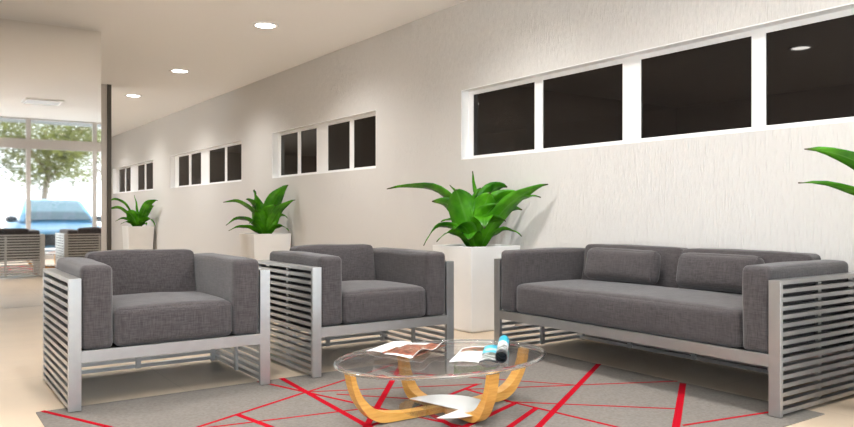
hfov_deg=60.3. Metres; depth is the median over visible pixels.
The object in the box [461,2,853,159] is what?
window
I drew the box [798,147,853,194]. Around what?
potted plant
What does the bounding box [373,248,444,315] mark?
cushion
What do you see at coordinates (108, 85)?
trim
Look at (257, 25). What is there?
diffuser
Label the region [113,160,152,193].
window
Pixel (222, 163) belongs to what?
window
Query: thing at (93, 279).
cushion
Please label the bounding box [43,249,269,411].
armchair
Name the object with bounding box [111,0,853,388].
wall
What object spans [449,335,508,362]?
magazine
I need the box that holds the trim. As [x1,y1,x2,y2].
[107,84,110,250]
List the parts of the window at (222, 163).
pane, pane, pane, pane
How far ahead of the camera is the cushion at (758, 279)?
3.52 m
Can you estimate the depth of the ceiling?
7.97 m
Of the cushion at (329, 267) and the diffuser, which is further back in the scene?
the diffuser
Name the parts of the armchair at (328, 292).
panel, leg, panel, leg, rail, panel, leg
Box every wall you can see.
[101,84,106,250]
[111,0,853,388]
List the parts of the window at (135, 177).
pane, pane, pane, pane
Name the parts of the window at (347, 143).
pane, pane, pane, pane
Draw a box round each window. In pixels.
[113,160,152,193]
[170,140,241,187]
[272,110,375,177]
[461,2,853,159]
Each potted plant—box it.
[111,195,157,249]
[223,185,294,265]
[387,171,547,332]
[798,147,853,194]
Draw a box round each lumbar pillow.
[585,248,660,283]
[676,252,764,293]
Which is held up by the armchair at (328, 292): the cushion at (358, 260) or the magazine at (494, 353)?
the cushion at (358, 260)
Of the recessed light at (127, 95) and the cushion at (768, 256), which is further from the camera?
the recessed light at (127, 95)
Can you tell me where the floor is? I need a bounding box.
[0,306,853,426]
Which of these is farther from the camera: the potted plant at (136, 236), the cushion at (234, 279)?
the potted plant at (136, 236)
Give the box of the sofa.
[494,244,853,417]
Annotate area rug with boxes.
[36,347,824,426]
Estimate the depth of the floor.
4.39 m
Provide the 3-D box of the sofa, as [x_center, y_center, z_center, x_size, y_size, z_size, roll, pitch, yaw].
[1.383,0.577,4.456,0.844,0.730,2.033,0,0,-35]
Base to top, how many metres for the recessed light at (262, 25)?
0.011 m
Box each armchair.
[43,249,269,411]
[257,244,453,377]
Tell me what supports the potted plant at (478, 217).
on the floor
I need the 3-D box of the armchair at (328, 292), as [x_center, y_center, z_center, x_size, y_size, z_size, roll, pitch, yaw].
[-0.477,0.577,4.843,1.015,0.731,0.844,0,0,-35]
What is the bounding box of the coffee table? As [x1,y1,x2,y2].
[333,339,545,422]
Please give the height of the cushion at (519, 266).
0.420 m
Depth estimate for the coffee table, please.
3.38 m
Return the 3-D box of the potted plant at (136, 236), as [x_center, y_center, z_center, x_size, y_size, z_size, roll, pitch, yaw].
[-6.060,0.282,15.082,0.844,1.336,1.007,0,0,-35]
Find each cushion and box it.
[56,257,112,349]
[84,249,196,294]
[112,291,231,346]
[194,253,257,334]
[269,251,341,325]
[289,244,375,280]
[341,280,425,323]
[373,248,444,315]
[501,247,585,311]
[517,280,742,347]
[581,244,686,287]
[678,248,819,294]
[742,260,847,352]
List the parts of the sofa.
leg, panel, leg, rail, panel, leg, panel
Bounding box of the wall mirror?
[0,18,100,307]
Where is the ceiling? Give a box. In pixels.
[0,0,466,136]
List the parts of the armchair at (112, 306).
leg, panel, leg, panel, rail, leg, panel, leg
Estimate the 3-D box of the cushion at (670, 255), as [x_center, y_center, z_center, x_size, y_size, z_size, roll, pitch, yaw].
[1.382,0.418,4.951,0.204,0.412,0.817,0,0,-35]
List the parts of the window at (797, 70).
pane, pane, pane, pane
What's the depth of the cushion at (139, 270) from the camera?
4.31 m
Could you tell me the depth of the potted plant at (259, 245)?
9.69 m
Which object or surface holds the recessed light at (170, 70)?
in the ceiling
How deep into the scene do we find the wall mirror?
7.57 m
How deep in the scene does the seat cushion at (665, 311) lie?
4.12 m
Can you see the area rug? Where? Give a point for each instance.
(557, 390)
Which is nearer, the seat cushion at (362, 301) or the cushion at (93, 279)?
the cushion at (93, 279)
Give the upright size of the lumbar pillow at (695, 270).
0.218 m
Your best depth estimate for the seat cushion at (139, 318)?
3.79 m
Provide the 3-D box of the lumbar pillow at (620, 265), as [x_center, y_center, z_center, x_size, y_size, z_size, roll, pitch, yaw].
[1.275,0.340,4.819,0.149,0.216,0.580,0,0,-37]
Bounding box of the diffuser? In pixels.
[256,24,274,27]
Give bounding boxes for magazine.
[367,341,447,358]
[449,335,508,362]
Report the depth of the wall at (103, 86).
11.09 m
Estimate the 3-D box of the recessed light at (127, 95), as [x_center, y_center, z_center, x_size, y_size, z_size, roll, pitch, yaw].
[-4.850,-1.946,12.144,0.281,0.011,0.281,0,0,-35]
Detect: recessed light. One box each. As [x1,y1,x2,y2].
[124,94,141,96]
[169,69,189,72]
[251,22,278,28]
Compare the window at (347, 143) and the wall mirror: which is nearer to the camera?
the wall mirror
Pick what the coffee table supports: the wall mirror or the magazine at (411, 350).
the magazine at (411, 350)

